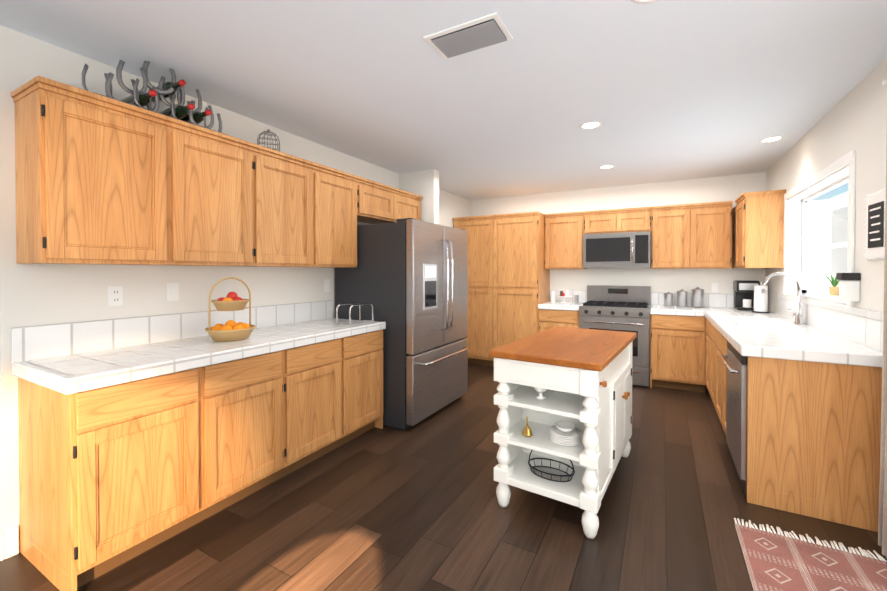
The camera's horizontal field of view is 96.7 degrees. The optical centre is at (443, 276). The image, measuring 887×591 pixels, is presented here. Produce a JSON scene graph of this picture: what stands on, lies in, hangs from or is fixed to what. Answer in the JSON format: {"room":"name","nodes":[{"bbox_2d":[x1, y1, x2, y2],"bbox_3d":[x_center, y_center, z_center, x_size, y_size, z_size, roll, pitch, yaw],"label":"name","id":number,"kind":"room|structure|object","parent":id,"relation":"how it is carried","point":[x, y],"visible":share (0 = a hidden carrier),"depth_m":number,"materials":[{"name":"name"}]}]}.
{"room":"kitchen","nodes":[
{"label":"kitchen","id":0,"kind":"room"},
{"bbox_2d":[0,25,469,551],"bbox_3d":[-0.839,0.056,4.170,0.100,2.500,5.267,0,1,29],"label":"wall","id":1,"kind":"structure","parent":0,"point":[37,294],"depth_m":2.13,"materials":[{"name":"white paint"}]},
{"bbox_2d":[11,76,170,265],"bbox_3d":[-1.777,-0.454,2.017,0.329,0.787,0.497,0,1,29],"label":"upper cabinet","id":2,"kind":"object","parent":1,"relation":"attached to","point":[107,179],"depth_m":1.87,"materials":[{"name":"brown wood"}]},
{"bbox_2d":[108,285,123,306],"bbox_3d":[-1.851,0.112,2.227,0.008,0.116,0.072,0,1,29],"label":"electrical outlet","id":3,"kind":"object","parent":1,"relation":"attached to","point":[115,295],"visible":1,"depth_m":2.22,"materials":[{"name":"white plastic"}]},
{"bbox_2d":[166,282,178,300],"bbox_3d":[-1.707,0.099,2.486,0.008,0.116,0.072,0,1,29],"label":"light switch","id":4,"kind":"object","parent":1,"relation":"attached to","point":[172,291],"visible":1,"depth_m":2.48,"materials":[{"name":"white plastic"}]},
{"bbox_2d":[171,120,266,266],"bbox_3d":[-1.524,-0.459,2.474,0.329,0.787,0.660,0,1,29],"label":"upper cabinet","id":5,"kind":"object","parent":1,"relation":"attached to","point":[219,182],"depth_m":2.41,"materials":[{"name":"brown wood"}]},
{"bbox_2d":[267,148,322,266],"bbox_3d":[-1.276,-0.464,2.924,0.329,0.787,0.660,0,1,29],"label":"upper cabinet","id":6,"kind":"object","parent":1,"relation":"attached to","point":[294,185],"depth_m":2.91,"materials":[{"name":"brown wood"}]},
{"bbox_2d":[324,279,329,291],"bbox_3d":[-1.072,0.086,3.635,0.008,0.116,0.072,0,1,29],"label":"light switch","id":7,"kind":"object","parent":1,"relation":"attached to","point":[326,285],"visible":1,"depth_m":3.63,"materials":[{"name":"white plastic"}]},
{"bbox_2d":[323,168,358,267],"bbox_3d":[-1.045,-0.469,3.341,0.329,0.787,0.586,0,1,29],"label":"upper cabinet","id":8,"kind":"object","parent":1,"relation":"attached to","point":[340,189],"depth_m":3.33,"materials":[{"name":"brown wood"}]},
{"bbox_2d":[359,177,398,223],"bbox_3d":[-0.760,-0.709,3.855,0.329,0.317,0.590,0,1,29],"label":"upper cabinet","id":9,"kind":"object","parent":1,"relation":"attached to","point":[378,204],"depth_m":3.79,"materials":[{"name":"brown wood"}]},
{"bbox_2d":[399,192,422,220],"bbox_3d":[-0.532,-0.714,4.266,0.329,0.317,0.590,0,1,29],"label":"upper cabinet","id":10,"kind":"object","parent":1,"relation":"attached to","point":[409,204],"depth_m":4.25,"materials":[{"name":"brown wood"}]},
{"bbox_2d":[399,169,438,224],"bbox_3d":[-0.284,0.051,4.585,0.470,2.500,0.124,0,1,29],"label":"wall","id":11,"kind":"structure","parent":0,"point":[424,184],"depth_m":4.47,"materials":[{"name":"white paint"}]},
{"bbox_2d":[0,363,886,590],"bbox_3d":[-0.618,1.352,2.672,5.950,0.060,7.700,0,1,29],"label":"floor","id":12,"kind":"structure","parent":0,"point":[417,507],"depth_m":2.09,"materials":[{"name":"brown wood"}]},
{"bbox_2d":[12,361,222,590],"bbox_3d":[-1.628,0.889,2.002,0.619,0.880,0.588,0,1,29],"label":"base cabinet","id":13,"kind":"object","parent":12,"relation":"on","point":[139,435],"depth_m":1.78,"materials":[{"name":"brown wood"}]},
{"bbox_2d":[12,317,385,388],"bbox_3d":[-1.268,0.421,2.624,0.620,0.039,2.074,0,1,29],"label":"countertop","id":14,"kind":"structure","parent":13,"relation":"on","point":[100,366],"depth_m":2.10,"materials":[{"name":"white tile"}]},
{"bbox_2d":[205,277,255,341],"bbox_3d":[-1.356,0.203,2.513,0.290,0.396,0.290,0,1,29],"label":"fruit basket","id":15,"kind":"object","parent":14,"relation":"on","point":[232,331],"depth_m":2.45,"materials":[{"name":"brown wicker"}]},
{"bbox_2d":[219,345,298,508],"bbox_3d":[-1.398,0.885,2.419,0.619,0.880,0.664,0,1,29],"label":"base cabinet","id":16,"kind":"object","parent":12,"relation":"on","point":[259,392],"depth_m":2.34,"materials":[{"name":"brown wood"}]},
{"bbox_2d":[299,333,350,467],"bbox_3d":[-1.149,0.880,2.868,0.619,0.880,0.664,0,1,29],"label":"base cabinet","id":17,"kind":"object","parent":12,"relation":"on","point":[324,366],"depth_m":2.80,"materials":[{"name":"brown wood"}]},
{"bbox_2d":[351,329,383,439],"bbox_3d":[-0.919,0.875,3.285,0.619,0.880,0.588,0,1,29],"label":"base cabinet","id":18,"kind":"object","parent":12,"relation":"on","point":[367,405],"depth_m":3.20,"materials":[{"name":"brown wood"}]},
{"bbox_2d":[335,218,467,430],"bbox_3d":[-0.346,0.407,3.935,0.953,1.802,1.068,0,1,29],"label":"fridge","id":19,"kind":"object","parent":12,"relation":"on","point":[407,278],"visible":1,"depth_m":3.47,"materials":[{"name":"grey metal"}]},
{"bbox_2d":[453,215,491,365],"bbox_3d":[0.562,0.225,5.935,0.638,2.121,0.619,0,1,29],"label":"tall cabinet","id":20,"kind":"object","parent":12,"relation":"on","point":[479,228],"depth_m":5.62,"materials":[{"name":"brown wood"}]},
{"bbox_2d":[492,211,551,366],"bbox_3d":[1.121,0.228,5.626,0.638,2.121,0.619,0,1,29],"label":"tall cabinet","id":21,"kind":"object","parent":12,"relation":"on","point":[512,297],"depth_m":5.37,"materials":[{"name":"brown wood"}]},
{"bbox_2d":[540,307,579,331],"bbox_3d":[1.627,0.852,5.354,0.515,0.880,0.619,0,1,29],"label":"base cabinet","id":22,"kind":"object","parent":12,"relation":"on","point":[550,317],"depth_m":5.08,"materials":[{"name":"brown wood"}]},
{"bbox_2d":[536,303,582,310],"bbox_3d":[1.622,0.391,5.338,0.515,0.039,0.620,0,1,29],"label":"countertop","id":23,"kind":"structure","parent":22,"relation":"on","point":[571,306],"depth_m":5.14,"materials":[{"name":"white tile"}]},
{"bbox_2d":[489,326,636,538],"bbox_3d":[0.850,0.872,2.583,0.632,0.902,1.195,0,1,33],"label":"kitchen island","id":24,"kind":"object","parent":12,"relation":"on","point":[563,402],"visible":1,"depth_m":2.22,"materials":[{"name":"white wood"}]},
{"bbox_2d":[579,285,650,386],"bbox_3d":[2.172,0.714,4.984,0.784,1.165,0.702,0,1,29],"label":"range","id":25,"kind":"object","parent":12,"relation":"on","point":[617,308],"visible":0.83,"depth_m":4.75,"materials":[{"name":"silver metal"}]},
{"bbox_2d":[650,307,706,392],"bbox_3d":[2.788,0.859,4.712,0.548,0.880,0.619,0,1,29],"label":"base cabinet","id":26,"kind":"object","parent":12,"relation":"on","point":[677,342],"depth_m":4.45,"materials":[{"name":"brown wood"}]},
{"bbox_2d":[652,303,775,314],"bbox_3d":[3.049,0.399,4.550,1.156,0.039,0.620,0,1,29],"label":"countertop","id":27,"kind":"structure","parent":26,"relation":"on","point":[655,306],"depth_m":4.46,"materials":[{"name":"white tile"}]},
{"bbox_2d":[712,324,715,408],"bbox_3d":[2.583,0.877,3.169,0.628,0.880,0.586,0,1,29],"label":"base cabinet","id":28,"kind":"object","parent":12,"relation":"on","point":[713,325],"depth_m":3.68,"materials":[{"name":"brown wood"}]},
{"bbox_2d":[716,328,723,418],"bbox_3d":[2.424,0.880,2.882,0.628,0.880,0.369,0,1,29],"label":"base cabinet","id":29,"kind":"object","parent":12,"relation":"on","point":[719,335],"depth_m":3.30,"materials":[{"name":"brown wood"}]},
{"bbox_2d":[704,311,771,315],"bbox_3d":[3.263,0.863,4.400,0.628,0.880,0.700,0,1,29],"label":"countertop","id":30,"kind":"structure","parent":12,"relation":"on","point":[717,313],"depth_m":3.97,"materials":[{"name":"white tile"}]},
{"bbox_2d":[704,312,783,388],"bbox_3d":[2.999,0.869,3.922,0.628,0.880,0.507,0,1,29],"label":"base cabinet","id":31,"kind":"object","parent":12,"relation":"on","point":[706,314],"depth_m":3.79,"materials":[{"name":"brown wood"}]},
{"bbox_2d":[708,320,779,398],"bbox_3d":[2.807,0.872,3.575,0.628,0.880,0.586,0,1,29],"label":"base cabinet","id":32,"kind":"object","parent":12,"relation":"on","point":[709,321],"depth_m":3.89,"materials":[{"name":"brown wood"}]},
{"bbox_2d":[720,336,881,531],"bbox_3d":[2.198,0.885,2.473,0.628,0.880,0.704,0,1,29],"label":"base cabinet","id":33,"kind":"object","parent":12,"relation":"on","point":[794,386],"depth_m":2.18,"materials":[{"name":"brown wood"}]},
{"bbox_2d":[719,341,746,497],"bbox_3d":[1.917,0.882,2.597,0.119,0.862,0.598,0,1,29],"label":"dishwasher","id":34,"kind":"object","parent":33,"relation":"in","point":[736,364],"depth_m":2.45,"materials":[{"name":"silver metal"}]},
{"bbox_2d":[708,316,882,355],"bbox_3d":[2.434,0.416,2.910,0.621,0.044,1.749,0,1,29],"label":"countertop","id":35,"kind":"structure","parent":33,"relation":"on","point":[789,333],"depth_m":2.66,"materials":[{"name":"white tile"}]},
{"bbox_2d":[752,282,769,312],"bbox_3d":[3.347,0.222,4.159,0.150,0.322,0.150,0,1,29],"label":"paper towel","id":36,"kind":"object","parent":35,"relation":"on","point":[760,299],"depth_m":4.12,"materials":[{"name":"white paper"}]},
{"bbox_2d":[727,316,804,328],"bbox_3d":[2.708,0.411,3.358,0.398,0.044,0.698,0,1,29],"label":"sink","id":37,"kind":"object","parent":35,"relation":"in","point":[738,321],"depth_m":3.50,"materials":[{"name":"white ceramic"}]},
{"bbox_2d":[761,272,803,323],"bbox_3d":[2.839,0.178,3.310,0.276,0.429,0.244,0,1,29],"label":"faucet","id":38,"kind":"object","parent":35,"relation":"on","point":[798,318],"depth_m":3.24,"materials":[{"name":"silver metal"}]},
{"bbox_2d":[740,344,882,367],"bbox_3d":[2.013,0.436,2.152,0.625,0.064,0.022,0,1,29],"label":"countertop","id":39,"kind":"structure","parent":33,"relation":"on","point":[761,351],"depth_m":2.15,"materials":[{"name":"white tile"}]},
{"bbox_2d":[734,518,886,590],"bbox_3d":[1.331,1.334,1.024,0.655,0.011,2.260,0,1,29],"label":"rug","id":40,"kind":"object","parent":12,"relation":"on","point":[774,561],"visible":0.98,"depth_m":1.81,"materials":[{"name":"pink fabric"}]},
{"bbox_2d":[0,0,886,199],"bbox_3d":[-0.618,-1.208,2.644,5.950,0.060,7.700,0,1,29],"label":"ceiling","id":41,"kind":"structure","parent":0,"point":[666,90],"depth_m":2.28,"materials":[{"name":"white paint"}]},
{"bbox_2d":[424,12,512,58],"bbox_3d":[0.122,-1.160,1.927,0.380,0.018,0.220,0,1,29],"label":"ceiling vent","id":42,"kind":"object","parent":41,"relation":"in","point":[491,29],"visible":1,"depth_m":1.90,"materials":[{"name":"white plastic"}]},
{"bbox_2d":[580,121,601,128],"bbox_3d":[1.151,-1.178,3.084,0.164,0.007,0.164,0,1,29],"label":"recessed light","id":43,"kind":"object","parent":41,"relation":"in","point":[591,124],"visible":1,"depth_m":3.08,"materials":[{"name":"white plastic"}]},
{"bbox_2d":[599,165,614,168],"bbox_3d":[1.783,-1.192,4.311,0.164,0.007,0.164,0,1,29],"label":"recessed light","id":44,"kind":"object","parent":41,"relation":"in","point":[606,166],"visible":0.98,"depth_m":4.30,"materials":[{"name":"white plastic"}]},
{"bbox_2d":[632,0,655,2],"bbox_3d":[0.843,-1.162,1.597,0.164,0.007,0.164,0,1,29],"label":"recessed light","id":45,"kind":"object","parent":41,"relation":"in","point":[641,1],"visible":1,"depth_m":1.67,"materials":[{"name":"white plastic"}]},
{"bbox_2d":[760,136,783,142],"bbox_3d":[2.838,-1.182,3.408,0.164,0.007,0.164,0,1,29],"label":"recessed light","id":46,"kind":"object","parent":41,"relation":"in","point":[771,139],"visible":0.98,"depth_m":3.41,"materials":[{"name":"white plastic"}]},
{"bbox_2d":[470,172,765,293],"bbox_3d":[2.139,0.041,5.476,3.850,2.500,0.100,0,1,29],"label":"wall","id":47,"kind":"structure","parent":0,"point":[733,188],"depth_m":5.15,"materials":[{"name":"white paint"}]},
{"bbox_2d":[544,213,586,268],"bbox_3d":[1.699,-0.464,5.465,0.518,0.732,0.329,0,1,29],"label":"upper cabinet","id":48,"kind":"object","parent":47,"relation":"attached to","point":[564,232],"depth_m":5.33,"materials":[{"name":"brown wood"}]},
{"bbox_2d":[584,209,623,233],"bbox_3d":[2.125,-0.689,5.227,0.454,0.277,0.329,0,1,29],"label":"upper cabinet","id":49,"kind":"object","parent":47,"relation":"attached to","point":[612,220],"depth_m":5.07,"materials":[{"name":"brown wood"}]},
{"bbox_2d":[583,231,650,267],"bbox_3d":[2.242,-0.326,5.099,0.774,0.433,0.445,0,1,29],"label":"microwave","id":50,"kind":"object","parent":49,"relation":"attached to","point":[620,250],"visible":1,"depth_m":4.94,"materials":[{"name":"silver metal"}]},
{"bbox_2d":[624,209,651,232],"bbox_3d":[2.418,-0.687,5.065,0.455,0.277,0.329,0,1,29],"label":"upper cabinet","id":51,"kind":"object","parent":47,"relation":"attached to","point":[635,220],"depth_m":4.89,"materials":[{"name":"brown wood"}]},
{"bbox_2d":[651,205,699,268],"bbox_3d":[2.820,-0.457,4.846,0.462,0.732,0.329,0,1,29],"label":"upper cabinet","id":52,"kind":"object","parent":47,"relation":"attached to","point":[692,236],"depth_m":4.70,"materials":[{"name":"brown wood"}]},
{"bbox_2d":[696,201,732,268],"bbox_3d":[3.119,-0.456,4.680,0.463,0.732,0.329,0,1,29],"label":"upper cabinet","id":53,"kind":"object","parent":47,"relation":"attached to","point":[714,223],"depth_m":4.51,"materials":[{"name":"brown wood"}]},
{"bbox_2d":[711,283,718,291],"bbox_3d":[3.291,0.139,4.779,0.072,0.116,0.005,0,1,29],"label":"electrical outlet","id":54,"kind":"object","parent":47,"relation":"attached to","point":[714,287],"visible":1,"depth_m":4.78,"materials":[{"name":"white plastic"}]},
{"bbox_2d":[765,57,886,313],"bbox_3d":[1.942,0.088,1.243,0.100,2.500,7.500,0,1,29],"label":"wall","id":55,"kind":"structure","parent":0,"point":[855,118],"depth_m":2.41,"materials":[{"name":"white paint"}]},
{"bbox_2d":[732,189,785,267],"bbox_3d":[3.355,-0.463,4.252,0.338,0.755,0.847,0,1,29],"label":"upper cabinet","id":56,"kind":"object","parent":55,"relation":"attached to","point":[757,229],"visible":0.98,"depth_m":3.91,"materials":[{"name":"brown wood"}]},
{"bbox_2d":[783,150,855,306],"bbox_3d":[3.123,-0.299,3.020,0.476,0.975,1.570,0,1,29],"label":"garden window","id":57,"kind":"structure","parent":55,"relation":"in","point":[817,243],"depth_m":3.60,"materials":[{"name":"white"}]},
{"bbox_2d":[836,273,860,301],"bbox_3d":[2.490,0.067,2.426,0.084,0.175,0.096,0,1,29],"label":"canister","id":58,"kind":"object","parent":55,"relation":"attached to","point":[849,287],"visible":1,"depth_m":2.39,"materials":[{"name":"white ceramic"}]},
{"bbox_2d":[864,188,885,259],"bbox_3d":[2.376,-0.277,2.153,0.029,0.378,0.288,0,1,29],"label":"chalkboard sign","id":59,"kind":"object","parent":55,"relation":"attached to","point":[874,237],"visible":0.98,"depth_m":2.16,"materials":[{"name":"white"}]},
{"bbox_2d":[878,79,886,555],"bbox_3d":[2.024,0.202,1.684,0.088,2.200,0.491,0,1,29],"label":"curtain","id":60,"kind":"object","parent":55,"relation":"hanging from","point":[882,529],"depth_m":1.88,"materials":[{"name":"fabric"}]},
{"bbox_3d":[-2.964,0.075,2.393,1.900,2.500,0.100,0,1,29],"label":"wall","id":61,"kind":"structure","parent":0,"visible":0},
{"bbox_2d":[0,526,18,560],"bbox_3d":[-2.929,1.258,2.348,2.013,0.135,0.063,0,1,29],"label":"baseboard return","id":62,"kind":"object","parent":61,"relation":"attached to","point":[9,543],"visible":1,"depth_m":1.86,"materials":[{"name":"white"}]}
]}

